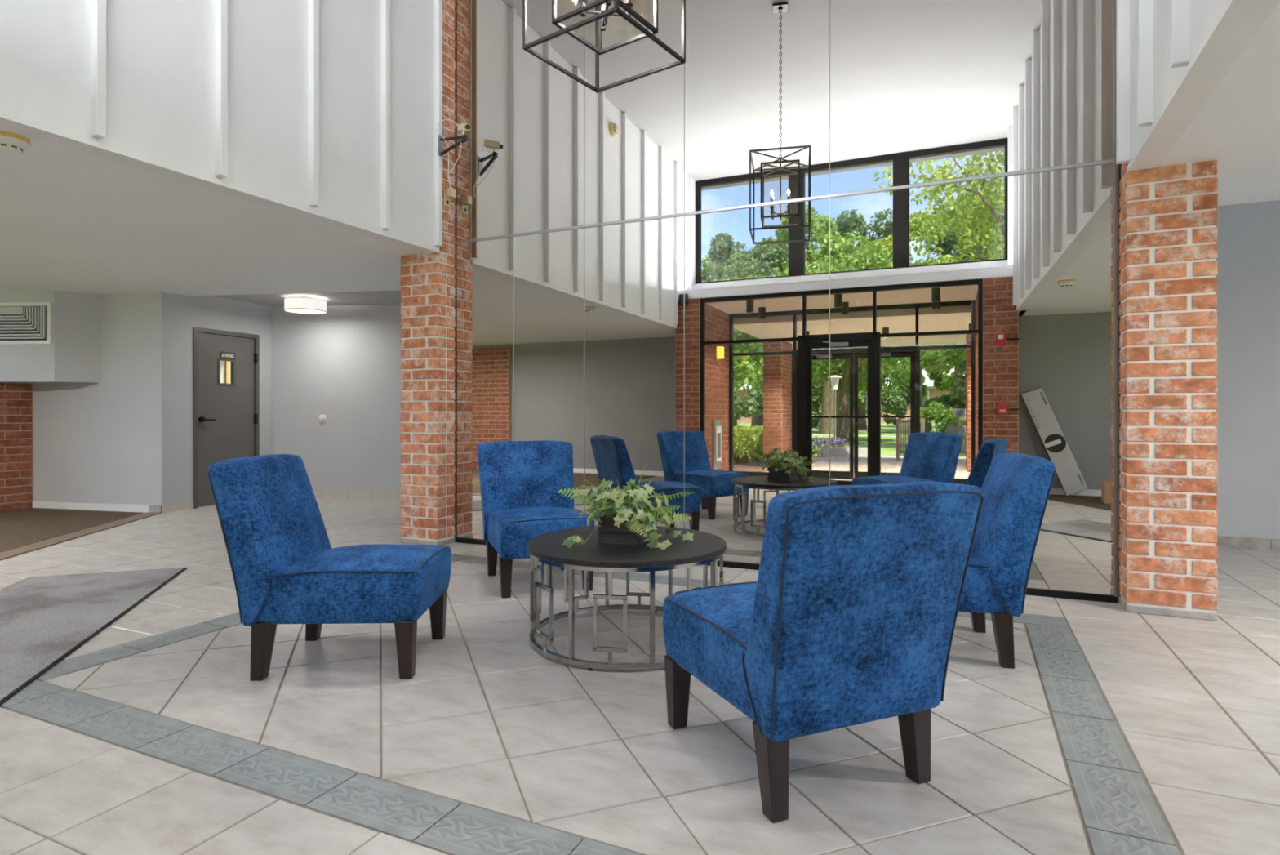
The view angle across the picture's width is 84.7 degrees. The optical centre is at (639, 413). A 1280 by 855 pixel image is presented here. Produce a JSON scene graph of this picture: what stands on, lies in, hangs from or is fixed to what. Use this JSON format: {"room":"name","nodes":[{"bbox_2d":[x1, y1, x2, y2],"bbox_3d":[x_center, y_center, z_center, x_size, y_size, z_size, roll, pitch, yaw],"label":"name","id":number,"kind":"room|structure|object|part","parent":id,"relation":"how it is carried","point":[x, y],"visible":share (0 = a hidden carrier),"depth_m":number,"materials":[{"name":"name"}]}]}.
{"room":"building lobby","nodes":[
{"label":"building lobby","id":0,"kind":"room"},
{"bbox_2d":[0,382,33,511],"bbox_3d":[-6.809,0.335,6.995,0.562,1.300,1.220,0,0,25],"label":"brick wall","id":1,"kind":"structure","parent":0,"point":[16,400],"depth_m":7.21,"materials":[{"name":"red brick"}]},
{"bbox_2d":[0,290,100,383],"bbox_3d":[-6.367,-0.772,7.223,1.630,0.905,1.250,0,0,25],"label":"wall","id":2,"kind":"structure","parent":0,"point":[73,355],"depth_m":6.96,"materials":[{"name":"grey paint"}]},
{"bbox_2d":[0,302,51,344],"bbox_3d":[-6.261,-0.895,6.932,0.918,0.410,0.030,0,0,3],"label":"air vent","id":3,"kind":"object","parent":2,"relation":"in","point":[20,322],"visible":1,"depth_m":6.92,"materials":[{"name":"white metal"}]},
{"bbox_3d":[-6.361,-1.005,6.934,0.619,0.106,0.023,0,0,3],"label":"blade","id":4,"kind":"part","parent":3,"relation":"part of","materials":[{"name":"white metal"}]},
{"bbox_3d":[-6.347,-0.990,6.933,0.608,0.136,0.264,0,0,25],"label":"blade","id":5,"kind":"part","parent":3,"relation":"part of","materials":[{"name":"white metal"}]},
{"bbox_3d":[-6.332,-0.975,6.932,0.635,0.166,0.274,0,0,25],"label":"blade","id":6,"kind":"part","parent":3,"relation":"part of","materials":[{"name":"white metal"}]},
{"bbox_3d":[-6.318,-0.960,6.932,0.661,0.196,0.285,0,0,25],"label":"blade","id":7,"kind":"part","parent":3,"relation":"part of","materials":[{"name":"white metal"}]},
{"bbox_3d":[-6.304,-0.945,6.931,0.688,0.226,0.296,0,0,25],"label":"blade","id":8,"kind":"part","parent":3,"relation":"part of","materials":[{"name":"white metal"}]},
{"bbox_3d":[-6.290,-0.930,6.930,0.714,0.256,0.306,0,0,25],"label":"blade","id":9,"kind":"part","parent":3,"relation":"part of","materials":[{"name":"white metal"}]},
{"bbox_3d":[-6.276,-0.915,6.930,0.741,0.286,0.317,0,0,25],"label":"blade","id":10,"kind":"part","parent":3,"relation":"part of","materials":[{"name":"white metal"}]},
{"bbox_3d":[-6.261,-0.900,6.929,0.767,0.316,0.328,0,0,25],"label":"blade","id":11,"kind":"part","parent":3,"relation":"part of","materials":[{"name":"white metal"}]},
{"bbox_2d":[33,292,161,505],"bbox_3d":[-5.533,-0.240,7.234,1.626,2.450,0.141,0,0,13],"label":"wall","id":12,"kind":"structure","parent":0,"point":[100,442],"depth_m":7.12,"materials":[{"name":"grey paint"}]},
{"bbox_2d":[32,501,161,512],"bbox_3d":[-5.555,0.946,7.160,1.616,0.078,0.012,0,0,13],"label":"baseboard","id":13,"kind":"structure","parent":12,"relation":"attached to","point":[84,506],"depth_m":7.14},
{"bbox_2d":[161,292,271,505],"bbox_3d":[-4.593,-0.240,7.622,0.120,2.450,1.304,0,0,21],"label":"wall","id":14,"kind":"structure","parent":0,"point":[180,313],"depth_m":7.24,"materials":[{"name":"grey paint"}]},
{"bbox_2d":[161,501,193,512],"bbox_3d":[-4.702,0.948,7.145,0.010,0.075,0.333,0,0,21],"label":"baseboard","id":15,"kind":"structure","parent":14,"relation":"attached to","point":[186,505],"depth_m":7.13,"materials":[{"name":"tile"}]},
{"bbox_2d":[193,326,259,508],"bbox_3d":[-4.528,0.040,7.680,0.161,1.890,0.791,0,0,21],"label":"door","id":16,"kind":"structure","parent":14,"relation":"attached to","point":[226,416],"depth_m":7.62,"materials":[{"name":"grey paint"}]},
{"bbox_3d":[-4.574,0.055,7.426,0.074,0.060,0.155,0,0,25],"label":"handle","id":17,"kind":"part","parent":16,"relation":"part of","materials":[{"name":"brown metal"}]},
{"bbox_3d":[-4.515,-0.456,7.677,0.010,0.288,0.212,0,0,21],"label":"vision frame","id":18,"kind":"part","parent":16,"relation":"part of","materials":[{"name":"paint"}]},
{"bbox_3d":[-4.514,-0.639,7.687,0.006,0.072,0.184,0,0,21],"label":"sign plate","id":19,"kind":"part","parent":16,"relation":"part of","materials":[{"name":"brown"}]},
{"bbox_2d":[0,127,439,295],"bbox_3d":[-5.062,-1.238,4.502,5.840,0.045,7.450,0,0,25],"label":"ceiling","id":20,"kind":"structure","parent":0,"point":[72,220],"depth_m":4.87,"materials":[{"name":"paint"}]},
{"bbox_2d":[0,130,30,154],"bbox_3d":[-2.767,-1.182,3.078,0.144,0.066,0.144,0,0,25],"label":"smoke detector","id":21,"kind":"object","parent":20,"relation":"attached to","point":[11,143],"visible":1,"depth_m":3.05,"materials":[{"name":"beige plastic"}]},
{"bbox_2d":[0,0,442,253],"bbox_3d":[-2.678,-2.359,2.764,0.164,2.312,5.485,0,0,25],"label":"wall","id":22,"kind":"structure","parent":0,"point":[327,112],"depth_m":3.88,"materials":[{"name":"paint"}]},
{"bbox_3d":[-2.525,-1.215,3.142,0.126,0.024,4.638,0,0,25],"label":"trim","id":23,"kind":"part","parent":22,"relation":"part of","materials":[{"name":"white paint"}]},
{"bbox_2d":[435,119,470,186],"bbox_3d":[-1.357,-1.935,5.176,0.264,0.472,0.140,0,0,9],"label":"security camera","id":24,"kind":"object","parent":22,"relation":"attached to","point":[464,127],"visible":1,"depth_m":5.15,"materials":[{"name":"grey metal"}]},
{"bbox_3d":[-1.471,-1.975,5.173,0.006,0.150,0.040,0,0,25],"label":"wall plate","id":25,"kind":"part","parent":24,"relation":"part of","materials":[{"name":"grey metal"}]},
{"bbox_3d":[-1.368,-1.975,5.161,0.211,0.135,0.037,0,0,9],"label":"bracket arm","id":26,"kind":"part","parent":24,"relation":"part of","materials":[{"name":"brown metal"}]},
{"bbox_2d":[220,360,230,383],"bbox_3d":[-5.394,-0.240,8.162,0.100,2.450,1.654,0,0,21],"label":"wall","id":27,"kind":"structure","parent":0,"point":[222,362],"depth_m":8.67,"materials":[{"name":"beige paint"}]},
{"bbox_2d":[225,360,229,383],"bbox_3d":[-5.122,-0.065,8.718,0.020,2.100,0.045,0,0,21],"label":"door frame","id":28,"kind":"structure","parent":27,"relation":"attached to","point":[227,362],"depth_m":8.71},
{"bbox_2d":[211,289,401,306],"bbox_3d":[-4.748,-1.337,5.184,5.840,0.155,8.950,0,0,25],"label":"ceiling","id":29,"kind":"structure","parent":0,"point":[367,297],"depth_m":7.61,"materials":[{"name":"paint"}]},
{"bbox_2d":[284,296,326,314],"bbox_3d":[-3.617,-1.180,7.596,0.420,0.160,0.420,0,0,25],"label":"ceiling light","id":30,"kind":"object","parent":29,"relation":"attached to","point":[296,304],"visible":1,"depth_m":7.45,"materials":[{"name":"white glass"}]},
{"bbox_2d":[284,308,325,313],"bbox_3d":[-3.617,-1.115,7.596,0.400,0.003,0.400,0,0,25],"label":"diffuser","id":31,"kind":"object","parent":30,"relation":"attached to","point":[291,310],"depth_m":7.57,"materials":[{"name":"white plastic"}]},
{"bbox_2d":[271,304,401,493],"bbox_3d":[-2.375,-0.240,8.116,4.108,2.450,0.120,0,0,5],"label":"wall","id":32,"kind":"structure","parent":0,"point":[342,364],"depth_m":8.14,"materials":[{"name":"grey paint"}]},
{"bbox_2d":[318,414,326,422],"bbox_3d":[-3.691,0.055,8.149,0.100,0.100,0.026,0,0,5],"label":"bumper cover","id":33,"kind":"object","parent":32,"relation":"attached to","point":[322,418],"visible":1,"depth_m":8.15,"materials":[{"name":"white plastic"}]},
{"bbox_2d":[313,492,401,499],"bbox_3d":[-2.321,0.946,8.046,3.988,0.078,0.010,0,0,5],"label":"baseboard","id":34,"kind":"structure","parent":32,"relation":"attached to","point":[368,495],"depth_m":8.12,"materials":[{"name":"tile"}]},
{"bbox_2d":[400,0,455,545],"bbox_3d":[-1.628,-1.265,5.389,0.366,4.500,0.208,0,0,25],"label":"brick column","id":35,"kind":"structure","parent":0,"point":[427,281],"depth_m":5.31,"materials":[{"name":"red brick"}]},
{"bbox_2d":[443,189,450,207],"bbox_3d":[-1.459,-1.630,5.311,0.009,0.116,0.072,0,0,25],"label":"wall outlet","id":36,"kind":"object","parent":35,"relation":"attached to","point":[446,201],"visible":0.94,"depth_m":5.30,"materials":[{"name":"beige plastic"}]},
{"bbox_2d":[445,186,455,198],"bbox_3d":[-1.430,-1.676,5.308,0.052,0.080,0.060,0,0,25],"label":"power adapter","id":37,"kind":"object","parent":36,"relation":"attached to","point":[450,192],"visible":0.99,"depth_m":5.29,"materials":[{"name":"beige plastic"}]},
{"bbox_2d":[0,498,1279,854],"bbox_3d":[-1.181,1.040,3.295,13.900,0.129,8.400,0,0,25],"label":"floor","id":38,"kind":"structure","parent":0,"point":[1112,730],"depth_m":2.17,"materials":[{"name":"tile"}]},
{"bbox_2d":[0,567,187,705],"bbox_3d":[-2.826,0.980,3.047,0.820,0.010,2.750,0,0,-19],"label":"mat","id":39,"kind":"object","parent":38,"relation":"on","point":[44,620],"visible":1,"depth_m":3.46,"materials":[{"name":"grey ribbed carpet"},{"name":"black rubber edging"}]},
{"bbox_2d":[207,453,451,680],"bbox_3d":[-1.203,0.578,2.848,0.754,0.815,0.604,0,0,-2],"label":"slipper chair","id":40,"kind":"object","parent":38,"relation":"on","point":[286,568],"visible":1,"depth_m":2.60,"materials":[{"name":"blue fabric"}]},
{"bbox_3d":[-1.401,0.876,2.614,0.078,0.218,0.068,0,0,-2],"label":"leg","id":41,"kind":"part","parent":40,"relation":"part of","materials":[{"name":"brown wood"}]},
{"bbox_3d":[-1.456,0.476,2.840,0.244,0.612,0.604,0,0,-2],"label":"backrest","id":42,"kind":"part","parent":40,"relation":"part of","materials":[{"name":"blue fabric"}]},
{"bbox_3d":[-1.415,0.876,3.069,0.078,0.218,0.068,0,0,-2],"label":"leg","id":43,"kind":"part","parent":40,"relation":"part of","materials":[{"name":"brown wood"}]},
{"bbox_3d":[-1.133,0.663,2.850,0.614,0.233,0.521,0,0,-2],"label":"seat","id":44,"kind":"part","parent":40,"relation":"part of","materials":[{"name":"blue fabric"}]},
{"bbox_3d":[-0.876,0.876,2.629,0.068,0.218,0.068,0,0,-2],"label":"leg","id":45,"kind":"part","parent":40,"relation":"part of","materials":[{"name":"brown wood"}]},
{"bbox_3d":[-0.890,0.876,3.085,0.068,0.218,0.068,0,0,-2],"label":"leg","id":46,"kind":"part","parent":40,"relation":"part of","materials":[{"name":"brown wood"}]},
{"bbox_2d":[476,440,595,598],"bbox_3d":[-0.618,0.578,4.162,0.604,0.815,0.754,0,0,-20],"label":"slipper chair","id":47,"kind":"object","parent":38,"relation":"on","point":[521,482],"visible":0.83,"depth_m":4.29,"materials":[{"name":"blue fabric"}]},
{"bbox_3d":[-0.902,0.876,4.279,0.068,0.218,0.078,0,0,-20],"label":"leg","id":48,"kind":"part","parent":47,"relation":"part of","materials":[{"name":"brown wood"}]},
{"bbox_3d":[-0.725,0.876,3.784,0.068,0.218,0.068,0,0,-20],"label":"leg","id":49,"kind":"part","parent":47,"relation":"part of","materials":[{"name":"brown wood"}]},
{"bbox_3d":[-0.703,0.476,4.400,0.604,0.612,0.244,0,0,-20],"label":"backrest","id":50,"kind":"part","parent":47,"relation":"part of","materials":[{"name":"blue fabric"}]},
{"bbox_3d":[-0.594,0.663,4.096,0.521,0.233,0.614,0,0,-20],"label":"seat","id":51,"kind":"part","parent":47,"relation":"part of","materials":[{"name":"blue fabric"}]},
{"bbox_3d":[-0.295,0.876,3.938,0.068,0.218,0.068,0,0,-20],"label":"leg","id":52,"kind":"part","parent":47,"relation":"part of","materials":[{"name":"brown wood"}]},
{"bbox_2d":[526,525,726,671],"bbox_3d":[-0.058,0.772,3.092,0.872,0.426,0.872,0,0,25],"label":"coffee table","id":53,"kind":"object","parent":38,"relation":"on","point":[705,548],"visible":0.73,"depth_m":2.82,"materials":[{"name":"black wood"}]},
{"bbox_3d":[-0.459,0.777,2.987,0.016,0.356,0.016,0,0,-15],"label":"post","id":54,"kind":"part","parent":53,"relation":"part of","materials":[{"name":"silver metal"}]},
{"bbox_3d":[-0.416,0.777,3.301,0.016,0.356,0.016,0,0,30],"label":"post","id":55,"kind":"part","parent":53,"relation":"part of","materials":[{"name":"silver metal"}]},
{"bbox_3d":[-0.267,0.777,2.735,0.016,0.356,0.016,0,0,30],"label":"post","id":56,"kind":"part","parent":53,"relation":"part of","materials":[{"name":"silver metal"}]},
{"bbox_3d":[-0.164,0.777,3.493,0.016,0.356,0.016,0,0,-15],"label":"post","id":57,"kind":"part","parent":53,"relation":"part of","materials":[{"name":"silver metal"}]},
{"bbox_2d":[558,465,693,550],"bbox_3d":[-0.061,0.399,3.112,0.625,0.351,0.490,0,0,0],"label":"arrangement","id":58,"kind":"object","parent":53,"relation":"on","point":[619,522],"visible":1,"depth_m":3.01,"materials":[{"name":"green plant"}]},
{"bbox_3d":[-0.218,0.504,3.004,0.096,0.095,0.141,0,0,18],"label":"ivy stem","id":59,"kind":"part","parent":58,"relation":"part of","materials":[{"name":"green plant"}]},
{"bbox_3d":[-0.011,0.341,3.108,0.070,0.236,0.008,0,0,-1],"label":"grass blade","id":60,"kind":"part","parent":58,"relation":"part of","materials":[{"name":"green plant"}]},
{"bbox_3d":[0.055,0.412,3.129,0.186,0.098,0.015,0,0,-12],"label":"grass blade","id":61,"kind":"part","parent":58,"relation":"part of","materials":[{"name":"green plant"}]},
{"bbox_3d":[0.047,0.777,2.692,0.016,0.356,0.016,0,0,-15],"label":"post","id":62,"kind":"part","parent":53,"relation":"part of","materials":[{"name":"silver metal"}]},
{"bbox_3d":[0.150,0.777,3.450,0.016,0.356,0.016,0,0,30],"label":"post","id":63,"kind":"part","parent":53,"relation":"part of","materials":[{"name":"silver metal"}]},
{"bbox_3d":[0.299,0.777,2.884,0.016,0.356,0.016,0,0,30],"label":"post","id":64,"kind":"part","parent":53,"relation":"part of","materials":[{"name":"silver metal"}]},
{"bbox_3d":[0.342,0.777,3.198,0.016,0.356,0.016,0,0,-15],"label":"post","id":65,"kind":"part","parent":53,"relation":"part of","materials":[{"name":"silver metal"}]},
{"bbox_2d":[662,481,983,822],"bbox_3d":[0.455,0.578,2.009,0.604,0.815,0.754,0,0,-23],"label":"slipper chair","id":66,"kind":"object","parent":38,"relation":"on","point":[849,616],"visible":1,"depth_m":1.71,"materials":[{"name":"blue fabric"}]},
{"bbox_3d":[0.120,0.876,2.215,0.068,0.218,0.068,0,0,-23],"label":"leg","id":67,"kind":"part","parent":66,"relation":"part of","materials":[{"name":"brown wood"}]},
{"bbox_3d":[0.428,0.663,2.074,0.521,0.233,0.614,0,0,-23],"label":"seat","id":68,"kind":"part","parent":66,"relation":"part of","materials":[{"name":"blue fabric"}]},
{"bbox_3d":[0.325,0.876,1.731,0.068,0.218,0.078,0,0,-23],"label":"leg","id":69,"kind":"part","parent":66,"relation":"part of","materials":[{"name":"brown wood"}]},
{"bbox_3d":[0.554,0.476,1.776,0.604,0.612,0.244,0,0,-23],"label":"backrest","id":70,"kind":"part","parent":66,"relation":"part of","materials":[{"name":"blue fabric"}]},
{"bbox_3d":[0.745,0.876,1.909,0.068,0.218,0.078,0,0,-23],"label":"leg","id":71,"kind":"part","parent":66,"relation":"part of","materials":[{"name":"brown wood"}]},
{"bbox_2d":[958,453,1055,668],"bbox_3d":[1.270,0.578,3.014,0.754,0.815,0.604,0,0,14],"label":"slipper chair","id":72,"kind":"object","parent":38,"relation":"on","point":[1015,488],"visible":0.67,"depth_m":2.72,"materials":[{"name":"blue fabric"}]},
{"bbox_3d":[1.523,0.876,3.187,0.078,0.218,0.068,0,0,13],"label":"leg","id":73,"kind":"part","parent":72,"relation":"part of","materials":[{"name":"brown wood"}]},
{"bbox_3d":[1.202,0.663,3.030,0.614,0.233,0.521,0,0,13],"label":"seat","id":74,"kind":"part","parent":72,"relation":"part of","materials":[{"name":"blue fabric"}]},
{"bbox_3d":[1.417,0.876,2.744,0.078,0.218,0.068,0,0,13],"label":"leg","id":75,"kind":"part","parent":72,"relation":"part of","materials":[{"name":"brown wood"}]},
{"bbox_3d":[1.516,0.476,2.955,0.244,0.612,0.604,0,0,14],"label":"backrest","id":76,"kind":"part","parent":72,"relation":"part of","materials":[{"name":"blue fabric"}]},
{"bbox_2d":[1119,163,1122,595],"bbox_3d":[0.604,-1.265,4.675,4.990,4.500,0.200,0,0,25],"label":"wall","id":77,"kind":"structure","parent":0,"point":[1120,164],"depth_m":3.69,"materials":[{"name":"red brick"}]},
{"bbox_2d":[454,0,456,537],"bbox_3d":[-1.418,-1.262,5.412,0.012,4.495,0.014,0,0,24],"label":"trim","id":78,"kind":"structure","parent":77,"relation":"attached to","point":[455,0],"depth_m":5.40,"materials":[{"name":"brown metal"}]},
{"bbox_2d":[512,236,514,440],"bbox_3d":[-0.934,-0.181,5.196,0.006,2.260,0.009,0,0,24],"label":"trim","id":79,"kind":"structure","parent":77,"relation":"attached to","point":[513,237],"depth_m":5.19,"materials":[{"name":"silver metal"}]},
{"bbox_2d":[513,0,514,233],"bbox_3d":[-0.934,-2.421,5.197,0.002,2.179,0.007,0,0,23],"label":"trim","id":80,"kind":"structure","parent":77,"relation":"attached to","point":[513,0],"depth_m":5.20,"materials":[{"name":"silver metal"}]},
{"bbox_2d":[583,227,584,510],"bbox_3d":[-0.391,-0.181,4.953,0.006,2.260,0.009,0,0,24],"label":"trim","id":81,"kind":"structure","parent":77,"relation":"attached to","point":[584,228],"depth_m":4.95,"materials":[{"name":"silver metal"}]},
{"bbox_2d":[684,215,684,528],"bbox_3d":[0.293,-0.181,4.646,0.006,2.260,0.009,0,0,24],"label":"trim","id":82,"kind":"structure","parent":77,"relation":"attached to","point":[684,215],"depth_m":4.64,"materials":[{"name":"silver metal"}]},
{"bbox_2d":[684,62,684,212],"bbox_3d":[0.294,-2.421,4.647,0.002,2.179,0.007,0,0,24],"label":"trim","id":83,"kind":"structure","parent":77,"relation":"attached to","point":[684,63],"depth_m":4.64,"materials":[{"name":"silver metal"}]},
{"bbox_2d":[455,159,1114,243],"bbox_3d":[0.534,-1.321,4.536,4.288,0.020,0.013,0,0,24],"label":"trim","id":84,"kind":"structure","parent":77,"relation":"attached to","point":[1108,161],"depth_m":4.29,"materials":[{"name":"silver metal"}]},
{"bbox_2d":[456,0,513,240],"bbox_3d":[-1.177,-2.418,5.306,0.527,2.183,0.008,0,0,24],"label":"mirror panel","id":85,"kind":"object","parent":84,"relation":"on","point":[484,28],"visible":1,"depth_m":5.29,"materials":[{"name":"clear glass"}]},
{"bbox_2d":[514,0,584,233],"bbox_3d":[-0.662,-2.418,5.075,0.590,2.183,0.008,0,0,24],"label":"mirror panel","id":86,"kind":"object","parent":84,"relation":"on","point":[549,104],"visible":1,"depth_m":5.07,"materials":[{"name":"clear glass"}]},
{"bbox_2d":[584,0,684,224],"bbox_3d":[-0.048,-2.418,4.801,0.745,2.183,0.008,0,0,24],"label":"mirror panel","id":87,"kind":"object","parent":84,"relation":"on","point":[634,130],"visible":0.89,"depth_m":4.79,"materials":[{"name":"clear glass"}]},
{"bbox_2d":[684,0,829,212],"bbox_3d":[0.723,-2.418,4.456,0.935,2.183,0.006,0,0,24],"label":"mirror panel","id":88,"kind":"object","parent":84,"relation":"on","point":[757,72],"visible":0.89,"depth_m":4.44,"materials":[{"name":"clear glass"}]},
{"bbox_2d":[830,0,1114,194],"bbox_3d":[1.825,-2.418,3.963,1.468,2.183,0.006,0,0,24],"label":"mirror panel","id":89,"kind":"object","parent":84,"relation":"on","point":[922,91],"visible":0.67,"depth_m":3.96,"materials":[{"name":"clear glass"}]},
{"bbox_2d":[454,537,1117,603],"bbox_3d":[0.534,0.967,4.535,4.288,0.036,0.028,0,0,24],"label":"trim","id":90,"kind":"structure","parent":77,"relation":"attached to","point":[1036,592],"depth_m":3.79,"materials":[{"name":"black metal"}]},
{"bbox_2d":[456,236,512,539],"bbox_3d":[-1.177,-0.182,5.306,0.527,2.265,0.008,0,0,24],"label":"mirror panel","id":91,"kind":"object","parent":90,"relation":"on","point":[484,268],"visible":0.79,"depth_m":5.32,"materials":[{"name":"clear glass"}]},
{"bbox_2d":[514,227,583,511],"bbox_3d":[-0.662,-0.182,5.075,0.590,2.265,0.008,0,0,24],"label":"mirror panel","id":92,"kind":"object","parent":90,"relation":"on","point":[548,267],"visible":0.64,"depth_m":5.06,"materials":[{"name":"clear glass"}]},
{"bbox_2d":[584,215,684,528],"bbox_3d":[-0.048,-0.182,4.801,0.745,2.265,0.008,0,0,24],"label":"mirror panel","id":93,"kind":"object","parent":90,"relation":"on","point":[634,271],"visible":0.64,"depth_m":4.79,"materials":[{"name":"clear glass"}]},
{"bbox_2d":[684,197,829,564],"bbox_3d":[0.723,-0.182,4.456,0.935,2.265,0.006,0,0,24],"label":"mirror panel","id":94,"kind":"object","parent":90,"relation":"on","point":[757,279],"visible":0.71,"depth_m":4.45,"materials":[{"name":"clear glass"}]},
{"bbox_2d":[830,163,1114,595],"bbox_3d":[1.825,-0.182,3.963,1.468,2.265,0.006,0,0,24],"label":"mirror panel","id":95,"kind":"object","parent":90,"relation":"on","point":[972,322],"visible":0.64,"depth_m":3.92,"materials":[{"name":"clear glass"}]},
{"bbox_2d":[829,197,830,485],"bbox_3d":[1.151,-0.181,4.263,0.006,2.260,0.009,0,0,24],"label":"trim","id":96,"kind":"structure","parent":77,"relation":"attached to","point":[829,197],"depth_m":4.26,"materials":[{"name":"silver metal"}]},
{"bbox_2d":[829,0,830,194],"bbox_3d":[1.152,-2.421,4.263,0.002,2.179,0.007,0,0,24],"label":"trim","id":97,"kind":"structure","parent":77,"relation":"attached to","point":[829,0],"depth_m":4.26,"materials":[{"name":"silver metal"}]},
{"bbox_2d":[1114,0,1119,603],"bbox_3d":[2.485,-1.262,3.661,0.020,4.495,0.022,0,0,24],"label":"trim","id":98,"kind":"structure","parent":77,"relation":"attached to","point":[1116,166],"depth_m":3.65,"materials":[{"name":"grey"}]},
{"bbox_2d":[1119,159,1217,621],"bbox_3d":[2.619,-1.265,3.496,0.366,4.500,0.187,0,0,25],"label":"brick column","id":99,"kind":"structure","parent":0,"point":[1168,248],"depth_m":3.42,"materials":[{"name":"red brick"}]},
{"bbox_2d":[1115,0,1279,171],"bbox_3d":[1.260,-2.359,0.981,0.171,2.312,5.538,0,0,26],"label":"wall","id":100,"kind":"structure","parent":0,"point":[1171,55],"depth_m":2.83,"materials":[{"name":"white paint"}]},
{"bbox_2d":[1159,1,1279,205],"bbox_3d":[3.217,-1.325,0.634,3.884,0.220,6.440,0,0,25],"label":"ceiling","id":101,"kind":"structure","parent":0,"point":[1237,126],"depth_m":3.00,"materials":[{"name":"paint"}]},
{"bbox_2d":[1215,200,1279,539],"bbox_3d":[5.217,-0.465,4.821,3.550,2.900,0.120,0,0,25],"label":"wall","id":102,"kind":"structure","parent":0,"point":[1248,242],"depth_m":5.11,"materials":[{"name":"grey paint"}]},
{"bbox_2d":[1215,535,1279,551],"bbox_3d":[5.190,0.943,4.762,3.550,0.085,0.010,0,0,25],"label":"baseboard","id":103,"kind":"structure","parent":102,"relation":"attached to","point":[1233,542],"depth_m":5.11,"materials":[{"name":"tile"}]},
{"bbox_3d":[-0.602,-3.590,1.983,4.750,0.150,6.100,0,0,25],"label":"ceiling","id":104,"kind":"structure","parent":0,"visible":0},
{"bbox_2d":[522,0,685,93],"bbox_3d":[-0.147,-2.526,3.018,0.499,1.976,0.499,0,0,35],"label":"lantern chandelier","id":105,"kind":"object","parent":104,"relation":"hanging from","point":[602,11],"visible":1,"depth_m":3.01,"materials":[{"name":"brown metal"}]},
{"bbox_3d":[-0.196,-1.722,3.010,0.098,0.008,0.010,0,0,-10],"label":"candle arm","id":106,"kind":"part","parent":105,"relation":"part of","materials":[{"name":"brown metal"}]},
{"bbox_3d":[-0.147,-1.945,3.018,0.014,0.540,0.013,0,0,35],"label":"stem rod","id":107,"kind":"part","parent":105,"relation":"part of","materials":[{"name":"brown metal"}]},
{"bbox_3d":[-0.099,-1.722,3.026,0.098,0.008,0.010,0,0,-10],"label":"candle arm","id":108,"kind":"part","parent":105,"relation":"part of","materials":[{"name":"brown metal"}]}
]}

